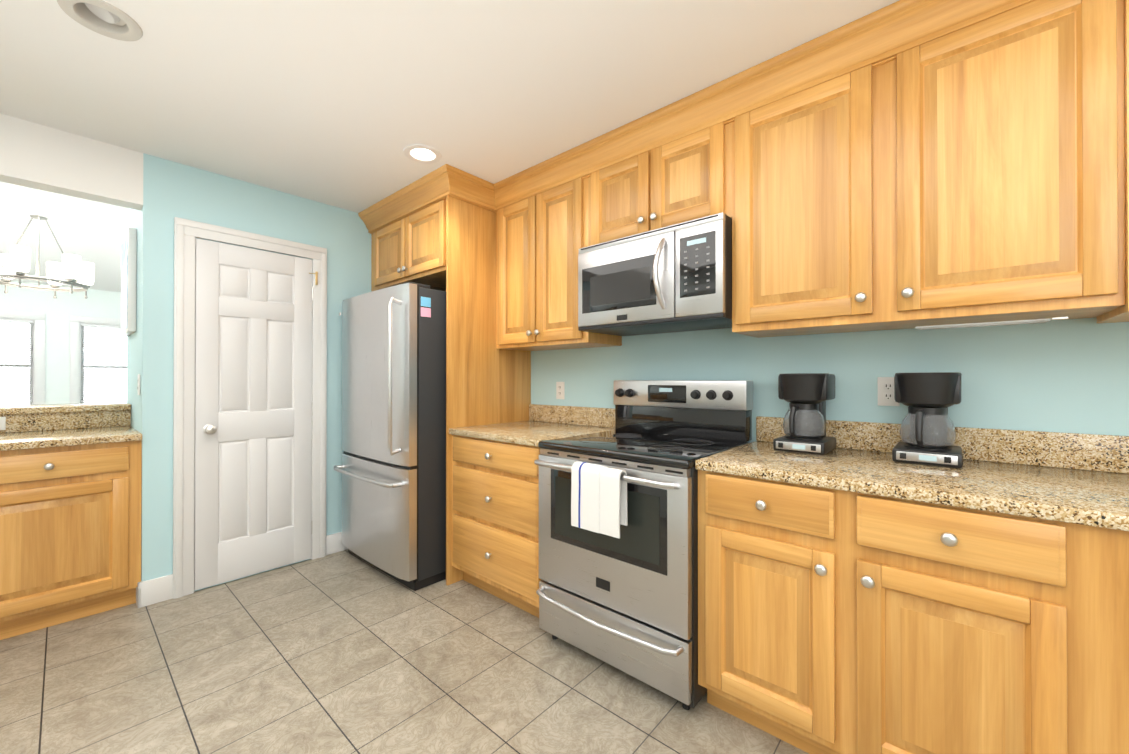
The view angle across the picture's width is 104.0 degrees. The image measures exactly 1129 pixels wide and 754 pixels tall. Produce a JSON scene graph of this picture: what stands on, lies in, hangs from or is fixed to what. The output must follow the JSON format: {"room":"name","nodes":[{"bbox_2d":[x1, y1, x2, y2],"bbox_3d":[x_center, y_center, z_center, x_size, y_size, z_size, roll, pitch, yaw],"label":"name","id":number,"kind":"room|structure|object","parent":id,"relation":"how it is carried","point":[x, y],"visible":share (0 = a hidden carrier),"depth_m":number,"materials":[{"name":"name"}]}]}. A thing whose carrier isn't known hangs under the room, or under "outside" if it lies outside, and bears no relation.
{"room":"kitchen","nodes":[
{"label":"kitchen","id":0,"kind":"room"},
{"bbox_2d":[0,281,120,403],"bbox_3d":[-6.702,0.012,5.757,0.120,2.470,4.600,0,0,41],"label":"wall","id":1,"kind":"structure","parent":0,"point":[60,309],"depth_m":5.77,"materials":[{"name":"white paint"}]},
{"bbox_2d":[0,310,45,404],"bbox_3d":[-6.951,-0.134,5.434,0.155,1.370,0.745,0,0,41],"label":"dining room window","id":2,"kind":"structure","parent":1,"relation":"in","point":[38,353],"depth_m":5.61,"materials":[{"name":"white"}]},
{"bbox_2d":[0,318,33,404],"bbox_3d":[-6.950,-0.144,5.433,0.036,1.153,0.527,0,0,41],"label":"window blinds","id":3,"kind":"object","parent":2,"relation":"attached to","point":[23,322],"visible":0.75,"depth_m":5.53,"materials":[{"name":"white plastic"}]},
{"bbox_2d":[70,315,126,402],"bbox_3d":[-6.333,-0.131,6.135,0.155,1.370,0.745,0,0,41],"label":"dining room window","id":4,"kind":"structure","parent":1,"relation":"in","point":[76,330],"depth_m":6.04,"materials":[{"name":"white"}]},
{"bbox_2d":[81,324,126,402],"bbox_3d":[-6.333,-0.141,6.135,0.036,1.153,0.527,0,0,41],"label":"window blinds","id":5,"kind":"object","parent":4,"relation":"attached to","point":[90,326],"visible":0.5,"depth_m":6.09,"materials":[{"name":"white plastic"}]},
{"bbox_2d":[0,182,127,291],"bbox_3d":[-4.638,-1.830,3.948,5.620,1.312,4.840,0,0,41],"label":"ceiling","id":6,"kind":"structure","parent":0,"point":[90,231],"depth_m":4.69,"materials":[{"name":"white"}]},
{"bbox_2d":[0,189,94,298],"bbox_3d":[-4.403,-1.277,3.698,0.625,1.156,0.643,0,0,41],"label":"dining chandelier","id":7,"kind":"object","parent":6,"relation":"hanging from","point":[15,264],"visible":1,"depth_m":3.68,"materials":[{"name":"silver metal"}]},
{"bbox_2d":[0,113,142,210],"bbox_3d":[-3.205,-1.727,1.413,0.120,1.590,2.690,0,0,41],"label":"lintel","id":8,"kind":"object","parent":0,"point":[41,157],"visible":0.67,"depth_m":2.18,"materials":[{"name":"white paint"}]},
{"bbox_2d":[127,153,371,591],"bbox_3d":[-1.967,-0.638,3.382,0.870,3.750,1.910,0,0,41],"label":"wall","id":9,"kind":"structure","parent":0,"point":[171,190],"depth_m":2.53,"materials":[{"name":"teal paint"}]},
{"bbox_2d":[0,410,130,433],"bbox_3d":[-3.505,0.250,1.867,0.020,0.100,2.388,0,0,41],"label":"backsplash","id":10,"kind":"structure","parent":9,"relation":"attached to","point":[94,417],"depth_m":2.55,"materials":[{"name":"beige stone"}]},
{"bbox_2d":[0,417,5,429],"bbox_3d":[-3.063,0.251,2.345,0.008,0.072,0.116,0,0,41],"label":"outlet","id":11,"kind":"object","parent":10,"relation":"attached to","point":[2,423],"visible":1,"depth_m":2.38,"materials":[{"name":"white plastic"}]},
{"bbox_2d":[121,227,136,335],"bbox_3d":[-2.682,-0.566,2.714,0.460,0.600,0.037,0,0,41],"label":"framed art","id":12,"kind":"object","parent":9,"relation":"attached to","point":[128,278],"visible":1,"depth_m":2.57,"materials":[{"name":"white plastic"}]},
{"bbox_2d":[137,374,139,394],"bbox_3d":[-2.365,0.043,2.451,0.072,0.116,0.008,0,0,41],"label":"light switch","id":13,"kind":"object","parent":9,"relation":"attached to","point":[138,387],"visible":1,"depth_m":2.44,"materials":[{"name":"white plastic"}]},
{"bbox_2d":[136,581,144,607],"bbox_3d":[-2.597,1.166,2.646,0.886,0.135,0.016,0,0,41],"label":"baseboard","id":14,"kind":"structure","parent":9,"relation":"attached to","point":[140,589],"depth_m":2.36,"materials":[{"name":"white"}]},
{"bbox_2d":[173,217,326,598],"bbox_3d":[-1.893,0.171,2.740,0.084,2.126,0.798,0,0,41],"label":"pantry door","id":15,"kind":"structure","parent":9,"relation":"in","point":[249,410],"depth_m":2.71,"materials":[{"name":"white wood"}]},
{"bbox_2d":[326,532,347,554],"bbox_3d":[-1.330,1.170,3.428,0.015,0.135,0.988,0,0,41],"label":"baseboard","id":16,"kind":"structure","parent":9,"relation":"attached to","point":[334,544],"depth_m":3.09,"materials":[{"name":"white wood"}]},
{"bbox_2d":[0,549,808,753],"bbox_3d":[-2.417,1.261,1.978,11.540,0.060,4.840,0,0,41],"label":"floor","id":17,"kind":"structure","parent":0,"point":[344,652],"depth_m":1.78,"materials":[{"name":"beige tile"}]},
{"bbox_2d":[0,438,141,639],"bbox_3d":[-2.694,0.785,2.330,0.622,0.895,0.618,0,0,41],"label":"base cabinet","id":18,"kind":"object","parent":17,"relation":"on","point":[70,505],"depth_m":2.17,"materials":[{"name":"brown wood"}]},
{"bbox_2d":[0,402,130,413],"bbox_3d":[-3.638,0.183,1.984,0.425,0.034,2.388,0,0,41],"label":"countertop","id":19,"kind":"structure","parent":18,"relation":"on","point":[71,408],"depth_m":2.56,"materials":[{"name":"beige stone"}]},
{"bbox_2d":[0,426,141,445],"bbox_3d":[-3.274,0.317,1.663,0.630,0.035,2.388,0,0,41],"label":"countertop","id":20,"kind":"structure","parent":18,"relation":"on","point":[86,433],"depth_m":2.28,"materials":[{"name":"beige stone"}]},
{"bbox_2d":[334,282,445,590],"bbox_3d":[-0.971,0.345,3.088,0.918,1.773,0.968,0,0,41],"label":"refrigerator","id":21,"kind":"object","parent":17,"relation":"on","point":[392,468],"visible":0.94,"depth_m":2.63,"materials":[{"name":"grey metal"}]},
{"bbox_2d":[371,195,530,585],"bbox_3d":[-0.861,0.017,3.197,1.028,2.438,0.719,0,0,41],"label":"tall cabinet","id":22,"kind":"object","parent":17,"relation":"on","point":[448,244],"visible":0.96,"depth_m":2.79,"materials":[{"name":"brown wood"}]},
{"bbox_2d":[449,404,614,617],"bbox_3d":[-0.179,0.711,2.596,0.782,1.045,0.714,0,0,41],"label":"base cabinet","id":23,"kind":"object","parent":17,"relation":"on","point":[495,510],"visible":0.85,"depth_m":2.37,"materials":[{"name":"brown wood"}]},
{"bbox_2d":[534,380,752,709],"bbox_3d":[0.363,0.624,2.045,0.754,1.215,0.770,0,0,41],"label":"range","id":24,"kind":"object","parent":17,"relation":"on","point":[626,602],"visible":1,"depth_m":1.81,"materials":[{"name":"silver metal"}]},
{"bbox_2d":[571,462,627,537],"bbox_3d":[0.134,0.476,1.750,0.235,0.258,0.071,0,0,41],"label":"towel","id":25,"kind":"object","parent":24,"relation":"hanging from","point":[598,498],"visible":0.98,"depth_m":1.71,"materials":[{"name":"white fabric"}]},
{"bbox_2d":[695,416,1128,753],"bbox_3d":[1.352,0.705,1.249,1.776,1.045,0.714,0,0,41],"label":"base cabinet","id":26,"kind":"object","parent":17,"relation":"on","point":[860,591],"visible":1,"depth_m":1.23,"materials":[{"name":"brown wood"}]},
{"bbox_2d":[773,373,835,454],"bbox_3d":[0.988,0.143,1.817,0.185,0.313,0.255,0,0,41],"label":"coffee maker","id":27,"kind":"object","parent":26,"relation":"on","point":[806,395],"visible":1,"depth_m":1.75,"materials":[{"name":"black plastic"}]},
{"bbox_2d":[892,372,962,467],"bbox_3d":[1.290,0.142,1.570,0.185,0.313,0.255,0,0,41],"label":"coffee maker","id":28,"kind":"object","parent":26,"relation":"on","point":[927,431],"visible":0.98,"depth_m":1.50,"materials":[{"name":"black plastic"}]},
{"bbox_2d":[0,0,898,212],"bbox_3d":[-0.308,-1.267,0.132,5.920,0.100,4.840,0,0,41],"label":"ceiling","id":29,"kind":"structure","parent":0,"point":[342,104],"depth_m":1.76,"materials":[{"name":"white paint"}]},
{"bbox_2d":[57,0,142,40],"bbox_3d":[-1.559,-1.248,1.487,0.201,0.087,0.201,0,0,41],"label":"recessed light","id":30,"kind":"object","parent":29,"relation":"in","point":[102,17],"visible":0.92,"depth_m":1.50,"materials":[{"name":"grey"}]},
{"bbox_2d":[403,144,441,163],"bbox_3d":[-0.766,-1.241,2.388,0.201,0.082,0.201,0,0,41],"label":"recessed light","id":31,"kind":"object","parent":29,"relation":"in","point":[422,153],"visible":0.83,"depth_m":2.41,"materials":[{"name":"white"}]},
{"bbox_2d":[531,317,1128,442],"bbox_3d":[-0.902,-0.636,3.797,11.420,3.750,0.120,0,0,41],"label":"wall","id":32,"kind":"structure","parent":0,"point":[1068,376],"depth_m":1.75,"materials":[{"name":"teal paint"}]},
{"bbox_2d":[496,177,621,350],"bbox_3d":[-0.061,-0.695,2.747,0.768,1.018,0.340,0,0,41],"label":"upper cabinet","id":33,"kind":"object","parent":32,"relation":"attached to","point":[540,237],"depth_m":2.59,"materials":[{"name":"brown wood"}]},
{"bbox_2d":[358,0,1033,233],"bbox_3d":[0.264,-1.143,1.968,4.348,0.128,0.442,0,0,41],"label":"crown molding","id":34,"kind":"structure","parent":33,"relation":"attached to","point":[884,35],"depth_m":1.83,"materials":[{"name":"brown wood"}]},
{"bbox_2d":[556,382,564,398],"bbox_3d":[-0.028,0.090,2.938,0.072,0.116,0.008,0,0,41],"label":"electrical outlet","id":35,"kind":"object","parent":32,"relation":"attached to","point":[560,390],"visible":1,"depth_m":2.93,"materials":[{"name":"white plastic"}]},
{"bbox_2d":[588,122,731,245],"bbox_3d":[0.518,-0.942,2.239,0.774,0.528,0.340,0,0,41],"label":"upper cabinet","id":36,"kind":"object","parent":32,"relation":"attached to","point":[687,178],"depth_m":2.07,"materials":[{"name":"brown wood"}]},
{"bbox_2d":[578,212,731,335],"bbox_3d":[0.467,-0.458,2.179,0.768,0.430,0.490,0,0,41],"label":"over-the-range microwave","id":37,"kind":"object","parent":36,"relation":"attached to","point":[673,278],"visible":0.98,"depth_m":2.00,"materials":[{"name":"silver metal"}]},
{"bbox_2d":[729,64,883,337],"bbox_3d":[1.006,-0.699,1.808,0.526,1.018,0.340,0,0,41],"label":"upper cabinet","id":38,"kind":"object","parent":32,"relation":"attached to","point":[805,217],"depth_m":1.66,"materials":[{"name":"brown wood"}]},
{"bbox_2d":[877,377,899,405],"bbox_3d":[1.299,0.058,1.770,0.072,0.116,0.008,0,0,41],"label":"outlet","id":39,"kind":"object","parent":32,"relation":"attached to","point":[885,385],"visible":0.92,"depth_m":1.77,"materials":[{"name":"white plastic"}]},
{"bbox_2d":[876,0,1128,329],"bbox_3d":[1.398,-0.701,1.463,0.520,1.018,0.340,0,0,41],"label":"upper cabinet","id":40,"kind":"object","parent":32,"relation":"attached to","point":[978,172],"depth_m":1.31,"materials":[{"name":"brown wood"}]},
{"bbox_2d":[915,317,1067,329],"bbox_3d":[1.318,-0.165,1.384,0.340,0.010,0.055,0,0,41],"label":"under-cabinet light","id":41,"kind":"object","parent":40,"relation":"attached to","point":[1017,322],"visible":1,"depth_m":1.37,"materials":[{"name":"grey"}]},
{"bbox_2d":[1064,308,1128,322],"bbox_3d":[1.839,-0.692,1.075,0.807,1.038,0.340,0,0,41],"label":"upper cabinet","id":42,"kind":"object","parent":32,"relation":"attached to","point":[1114,315],"depth_m":1.32,"materials":[{"name":"brown wood"}]}
]}

